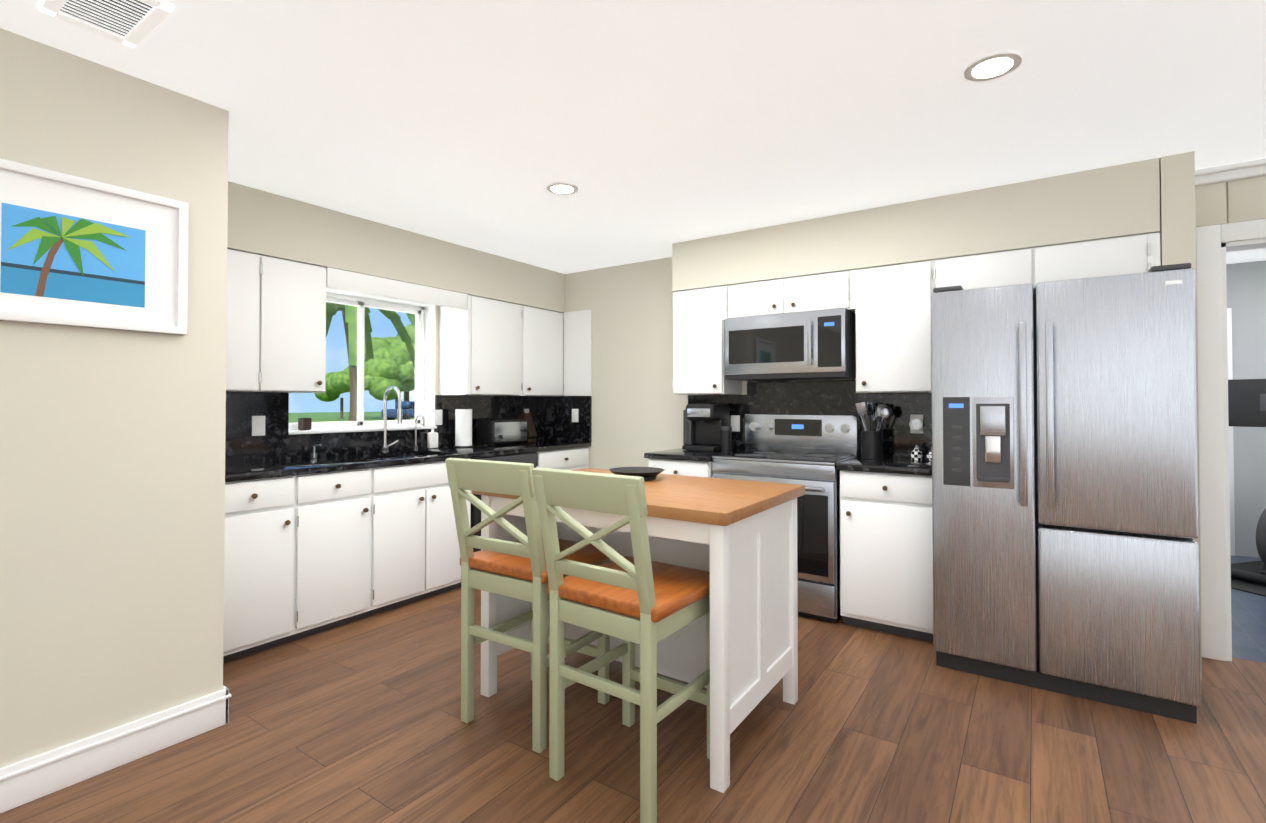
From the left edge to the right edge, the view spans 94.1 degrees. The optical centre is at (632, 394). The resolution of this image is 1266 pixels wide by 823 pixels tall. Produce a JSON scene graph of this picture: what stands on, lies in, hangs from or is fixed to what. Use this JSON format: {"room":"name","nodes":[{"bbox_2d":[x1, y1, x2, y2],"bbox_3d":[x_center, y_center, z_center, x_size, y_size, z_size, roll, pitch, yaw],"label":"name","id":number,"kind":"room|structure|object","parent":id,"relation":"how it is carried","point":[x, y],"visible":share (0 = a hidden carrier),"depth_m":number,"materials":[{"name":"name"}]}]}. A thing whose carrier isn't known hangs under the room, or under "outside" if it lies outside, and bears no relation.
{"room":"kitchen","nodes":[
{"label":"kitchen","id":0,"kind":"room"},
{"bbox_2d":[0,28,228,767],"bbox_3d":[-3.330,0.060,0.967,1.360,2.400,4.170,-1,-1,34],"label":"wall","id":1,"kind":"structure","parent":0,"point":[112,485],"depth_m":2.02,"materials":[{"name":"beige paint"}]},
{"bbox_2d":[0,158,188,334],"bbox_3d":[-1.827,-0.471,1.948,0.030,0.490,0.590,-1,-1,34],"label":"picture frame","id":2,"kind":"object","parent":1,"relation":"attached to","point":[76,251],"visible":1,"depth_m":1.97,"materials":[{"name":"white wood"}]},
{"bbox_2d":[0,685,230,813],"bbox_3d":[-2.967,1.189,0.717,0.542,0.135,4.192,-1,-1,34],"label":"baseboard","id":3,"kind":"structure","parent":1,"relation":"attached to","point":[30,779],"depth_m":2.00,"materials":[{"name":"white wood"}]},
{"bbox_2d":[248,305,536,434],"bbox_3d":[-1.758,0.108,4.311,0.200,2.400,3.130,-1,-1,34],"label":"wall","id":4,"kind":"structure","parent":0,"point":[437,357],"depth_m":4.52,"materials":[{"name":"beige paint"}]},
{"bbox_2d":[226,249,325,392],"bbox_3d":[-2.166,-0.389,3.215,0.360,0.743,0.841,-1,-1,34],"label":"upper cabinet","id":5,"kind":"object","parent":4,"relation":"attached to","point":[276,328],"visible":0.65,"depth_m":3.24,"materials":[{"name":"white paint"}]},
{"bbox_2d":[288,287,436,434],"bbox_3d":[-1.881,-0.223,4.103,0.215,0.945,1.080,-1,-1,34],"label":"window","id":6,"kind":"structure","parent":4,"relation":"in","point":[362,303],"depth_m":4.32,"materials":[{"name":"white"}]},
{"bbox_2d":[298,418,311,429],"bbox_3d":[-2.092,0.184,3.757,0.070,0.079,0.060,-1,-1,34],"label":"figurine","id":7,"kind":"object","parent":6,"relation":"on","point":[304,423],"visible":1,"depth_m":3.73,"materials":[{"name":"brown wood"}]},
{"bbox_2d":[326,267,466,309],"bbox_3d":[-1.650,-0.690,4.010,0.327,0.118,1.042,-1,-1,34],"label":"window valance","id":8,"kind":"object","parent":4,"relation":"attached to","point":[360,283],"visible":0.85,"depth_m":3.84,"materials":[{"name":"white paint"}]},
{"bbox_2d":[439,295,591,395],"bbox_3d":[-0.924,-0.366,4.801,0.633,0.743,1.087,-1,-1,34],"label":"upper cabinet","id":9,"kind":"object","parent":4,"relation":"attached to","point":[489,347],"visible":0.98,"depth_m":4.72,"materials":[{"name":"white paint"}]},
{"bbox_2d":[227,181,564,312],"bbox_3d":[-1.581,-0.922,4.115,0.330,0.345,2.980,-1,-1,34],"label":"soffit","id":10,"kind":"object","parent":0,"point":[264,223],"depth_m":3.74,"materials":[{"name":"beige paint"}]},
{"bbox_2d":[0,587,1265,822],"bbox_3d":[-0.322,1.287,0.749,6.560,0.060,7.220,-1,-1,34],"label":"floor","id":11,"kind":"structure","parent":0,"point":[358,721],"depth_m":2.12,"materials":[{"name":"brown wood"}]},
{"bbox_2d":[223,392,591,662],"bbox_3d":[-1.440,0.649,3.997,0.668,1.309,2.976,-1,-1,34],"label":"base cabinet","id":12,"kind":"object","parent":11,"relation":"on","point":[344,528],"visible":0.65,"depth_m":3.40,"materials":[{"name":"white paint"}]},
{"bbox_2d":[252,416,264,435],"bbox_3d":[-2.192,0.181,3.450,0.009,0.116,0.072,-1,-1,34],"label":"electrical outlet","id":13,"kind":"object","parent":12,"relation":"attached to","point":[258,425],"visible":1,"depth_m":3.45,"materials":[{"name":"white plastic"}]},
{"bbox_2d":[311,444,321,457],"bbox_3d":[-1.951,0.343,3.635,0.094,0.088,0.036,-1,-1,34],"label":"soap dispenser","id":14,"kind":"object","parent":12,"relation":"on","point":[314,454],"visible":1,"depth_m":3.64,"materials":[{"name":"metal"}]},
{"bbox_2d":[381,386,401,451],"bbox_3d":[-1.628,0.165,4.048,0.212,0.456,0.115,-1,-1,34],"label":"faucet","id":15,"kind":"object","parent":12,"relation":"on","point":[384,447],"visible":1,"depth_m":4.05,"materials":[{"name":"silver metal"}]},
{"bbox_2d":[413,414,424,449],"bbox_3d":[-1.535,0.268,4.236,0.123,0.256,0.032,-1,-1,34],"label":"filter faucet","id":16,"kind":"object","parent":12,"relation":"on","point":[415,447],"visible":1,"depth_m":4.25,"materials":[{"name":"silver metal"}]},
{"bbox_2d":[427,428,437,447],"bbox_3d":[-1.498,0.324,4.410,0.055,0.149,0.070,-1,-1,34],"label":"soap bottle","id":17,"kind":"object","parent":12,"relation":"on","point":[432,438],"visible":1,"depth_m":4.39,"materials":[{"name":"white plastic"}]},
{"bbox_2d":[434,410,441,424],"bbox_3d":[-1.483,0.171,4.492,0.009,0.116,0.072,-1,-1,34],"label":"electrical outlet","id":18,"kind":"object","parent":12,"relation":"attached to","point":[437,417],"visible":1,"depth_m":4.49,"materials":[{"name":"white plastic"}]},
{"bbox_2d":[454,403,473,447],"bbox_3d":[-1.298,0.230,4.523,0.150,0.341,0.150,-1,-1,34],"label":"paper towel holder","id":19,"kind":"object","parent":12,"relation":"on","point":[463,427],"visible":1,"depth_m":4.47,"materials":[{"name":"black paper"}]},
{"bbox_2d":[477,419,526,445],"bbox_3d":[-1.053,0.301,4.790,0.224,0.206,0.380,-1,-1,34],"label":"toaster","id":20,"kind":"object","parent":12,"relation":"on","point":[493,432],"visible":1,"depth_m":4.68,"materials":[{"name":"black metal"}]},
{"bbox_2d":[516,406,536,442],"bbox_3d":[-0.927,0.253,5.105,0.189,0.311,0.090,-1,-1,34],"label":"knife block","id":21,"kind":"object","parent":12,"relation":"on","point":[531,432],"visible":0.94,"depth_m":5.07,"materials":[{"name":"brown wood"}]},
{"bbox_2d":[572,409,577,421],"bbox_3d":[-0.505,0.180,5.139,0.072,0.116,0.009,-1,-1,34],"label":"electrical outlet","id":22,"kind":"object","parent":12,"relation":"attached to","point":[574,415],"visible":1,"depth_m":5.13,"materials":[{"name":"white plastic"}]},
{"bbox_2d":[445,458,614,752],"bbox_3d":[-0.404,0.762,2.372,0.464,1.035,0.543,-1,-1,34],"label":"stool","id":23,"kind":"object","parent":11,"relation":"on","point":[493,565],"visible":0.88,"depth_m":2.21,"materials":[{"name":"green paint"}]},
{"bbox_2d":[532,467,709,822],"bbox_3d":[-0.001,0.757,2.002,0.464,1.035,0.543,-1,-1,34],"label":"stool","id":24,"kind":"object","parent":11,"relation":"on","point":[643,600],"visible":0.85,"depth_m":1.86,"materials":[{"name":"green paint"}]},
{"bbox_2d":[472,468,804,792],"bbox_3d":[0.021,0.832,2.505,1.190,0.900,0.780,-1,-1,34],"label":"kitchen island","id":25,"kind":"object","parent":11,"relation":"on","point":[737,539],"visible":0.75,"depth_m":2.25,"materials":[{"name":"white paint"}]},
{"bbox_2d":[609,467,664,479],"bbox_3d":[0.017,0.364,2.720,0.260,0.040,0.260,-1,-1,34],"label":"bowl","id":26,"kind":"object","parent":25,"relation":"on","point":[648,473],"visible":0.79,"depth_m":2.65,"materials":[{"name":"black ceramic"}]},
{"bbox_2d":[712,414,859,621],"bbox_3d":[0.960,0.715,3.729,0.764,1.170,0.662,-1,-1,34],"label":"range","id":27,"kind":"object","parent":11,"relation":"on","point":[809,452],"visible":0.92,"depth_m":3.47,"materials":[{"name":"metal"}]},
{"bbox_2d":[644,380,932,641],"bbox_3d":[0.986,0.600,3.755,1.780,1.400,0.652,-1,-1,34],"label":"base cabinet","id":28,"kind":"object","parent":11,"relation":"on","point":[886,565],"visible":0.58,"depth_m":3.24,"materials":[{"name":"white paint"}]},
{"bbox_2d":[682,403,729,451],"bbox_3d":[0.504,0.229,4.236,0.304,0.335,0.288,-1,-1,34],"label":"coffee maker","id":29,"kind":"object","parent":28,"relation":"on","point":[703,423],"visible":0.94,"depth_m":4.17,"materials":[{"name":"black plastic"}]},
{"bbox_2d":[721,426,731,451],"bbox_3d":[0.646,0.306,4.083,0.076,0.175,0.076,-1,-1,34],"label":"travel mug","id":30,"kind":"object","parent":28,"relation":"on","point":[726,444],"visible":0.96,"depth_m":4.05,"materials":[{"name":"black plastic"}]},
{"bbox_2d":[731,415,739,431],"bbox_3d":[0.744,0.208,4.290,0.072,0.116,0.009,-1,-1,34],"label":"electrical outlet","id":31,"kind":"object","parent":28,"relation":"attached to","point":[735,422],"visible":0.92,"depth_m":4.29,"materials":[{"name":"white plastic"}]},
{"bbox_2d":[851,400,892,458],"bbox_3d":[1.456,0.207,3.595,0.230,0.359,0.191,-1,-1,34],"label":"utensil crock","id":32,"kind":"object","parent":28,"relation":"on","point":[871,443],"visible":1,"depth_m":3.55,"materials":[{"name":"black ceramic"}]},
{"bbox_2d":[909,414,923,433],"bbox_3d":[1.731,0.178,3.600,0.076,0.116,0.040,-1,-1,34],"label":"electrical outlet","id":33,"kind":"object","parent":28,"relation":"attached to","point":[916,423],"visible":1,"depth_m":3.59,"materials":[{"name":"white plastic"}]},
{"bbox_2d":[911,445,931,460],"bbox_3d":[1.717,0.340,3.470,0.151,0.090,0.066,0,-1,14],"label":"pepper shaker","id":34,"kind":"object","parent":28,"relation":"on","point":[916,454],"visible":0.73,"depth_m":3.46,"materials":[{"name":"ceramic"}]},
{"bbox_2d":[931,263,1200,723],"bbox_3d":[2.023,0.389,2.862,0.928,1.797,0.910,-1,-1,34],"label":"refrigerator","id":35,"kind":"object","parent":11,"relation":"on","point":[1065,522],"visible":1,"depth_m":2.49,"materials":[{"name":"grey metal"}]},
{"bbox_2d":[0,0,1265,273],"bbox_3d":[0.797,-1.169,1.764,7.310,0.080,10.100,-1,-1,34],"label":"ceiling","id":36,"kind":"structure","parent":0,"point":[652,128],"depth_m":2.25,"materials":[{"name":"white paint"}]},
{"bbox_2d":[39,0,174,47],"bbox_3d":[-1.529,-1.122,1.712,0.340,0.015,0.220,-1,-1,34],"label":"ceiling vent","id":37,"kind":"object","parent":36,"relation":"in","point":[132,23],"visible":0.98,"depth_m":1.74,"materials":[{"name":"white metal"}]},
{"bbox_2d":[546,182,577,194],"bbox_3d":[-0.379,-1.104,3.155,0.170,0.009,0.170,-1,-1,34],"label":"recessed light","id":38,"kind":"object","parent":36,"relation":"in","point":[562,188],"visible":1,"depth_m":3.14,"materials":[{"name":"white"}]},
{"bbox_2d":[964,51,1021,81],"bbox_3d":[1.228,-1.120,2.015,0.170,0.009,0.170,-1,-1,34],"label":"recessed light","id":39,"kind":"object","parent":36,"relation":"in","point":[992,66],"visible":1,"depth_m":2.00,"materials":[{"name":"white"}]},
{"bbox_2d":[537,182,1262,469],"bbox_3d":[1.792,0.099,3.700,6.360,2.400,0.150,-1,-1,34],"label":"wall","id":40,"kind":"structure","parent":0,"point":[638,407],"depth_m":4.84,"materials":[{"name":"beige paint"}]},
{"bbox_2d":[672,232,1160,394],"bbox_3d":[1.458,-0.384,3.622,2.648,0.743,0.360,-1,-1,34],"label":"upper cabinet","id":41,"kind":"object","parent":40,"relation":"attached to","point":[889,306],"visible":0.85,"depth_m":3.44,"materials":[{"name":"white paint"}]},
{"bbox_2d":[725,308,855,380],"bbox_3d":[1.033,-0.307,3.860,0.780,0.407,0.442,-1,-1,34],"label":"microwave","id":42,"kind":"object","parent":41,"relation":"attached to","point":[815,345],"visible":0.98,"depth_m":3.68,"materials":[{"name":"grey metal"}]},
{"bbox_2d":[1195,158,1265,185],"bbox_3d":[3.491,-1.081,2.441,1.807,0.074,0.050,-1,-1,34],"label":"crown molding","id":43,"kind":"structure","parent":40,"relation":"attached to","point":[1232,172],"depth_m":2.84,"materials":[{"name":"white wood"}]},
{"bbox_2d":[1195,176,1265,226],"bbox_3d":[3.502,0.116,2.440,1.807,2.330,0.010,-1,-1,34],"label":"planks","id":44,"kind":"object","parent":40,"relation":"attached to","point":[1246,199],"visible":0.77,"depth_m":2.86,"materials":[{"name":"beige paint"}]},
{"bbox_2d":[1196,219,1265,660],"bbox_3d":[3.259,0.225,2.690,1.020,2.120,0.168,-1,-1,34],"label":"door frame","id":45,"kind":"structure","parent":40,"relation":"attached to","point":[1212,247],"depth_m":2.88,"materials":[{"name":"white wood"}]},
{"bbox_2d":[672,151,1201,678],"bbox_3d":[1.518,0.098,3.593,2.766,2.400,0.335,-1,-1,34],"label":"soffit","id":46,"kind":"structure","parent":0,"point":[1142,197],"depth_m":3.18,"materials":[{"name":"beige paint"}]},
{"bbox_2d":[1226,260,1265,557],"bbox_3d":[5.438,0.112,4.607,2.850,2.400,0.150,-1,-1,34],"label":"wall","id":47,"kind":"structure","parent":0,"point":[1246,292],"depth_m":4.80,"materials":[{"name":"grey paint"}]},
{"bbox_2d":[1227,308,1234,555],"bbox_3d":[4.731,0.303,4.970,0.470,2.030,0.039,-1,-1,34],"label":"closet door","id":48,"kind":"structure","parent":47,"relation":"in","point":[1231,443],"depth_m":4.83,"materials":[{"name":"white wood"}]},
{"bbox_2d":[1230,555,1265,662],"bbox_3d":[4.671,1.326,3.461,2.850,0.060,2.880,-1,-1,34],"label":"floor","id":49,"kind":"structure","parent":0,"point":[1248,617],"depth_m":3.34,"materials":[{"name":"grey tile"}]},
{"bbox_2d":[1231,560,1265,596],"bbox_3d":[4.811,1.301,4.140,1.600,0.008,0.900,0,-1,-16],"label":"mat","id":50,"kind":"object","parent":49,"relation":"on","point":[1256,567],"visible":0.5,"depth_m":4.07,"materials":[{"name":"black rubber"}]},
{"bbox_2d":[1228,379,1265,585],"bbox_3d":[4.807,0.591,4.148,1.180,1.407,0.540,0,-1,-16],"label":"exercise bike","id":51,"kind":"object","parent":50,"relation":"on","point":[1246,402],"visible":0.75,"depth_m":4.12,"materials":[{"name":"black plastic"}]},
{"label":"outside","id":52,"kind":"structure","parent":0,"visible":0},
{"bbox_2d":[289,302,414,422],"bbox_3d":[-16.483,-18.894,59.655,86.020,48.000,200.000,-1,-1,34],"label":"garden","id":53,"kind":"object","parent":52,"point":[371,378],"depth_m":51.08,"materials":[{"name":"green plant"}]}
]}

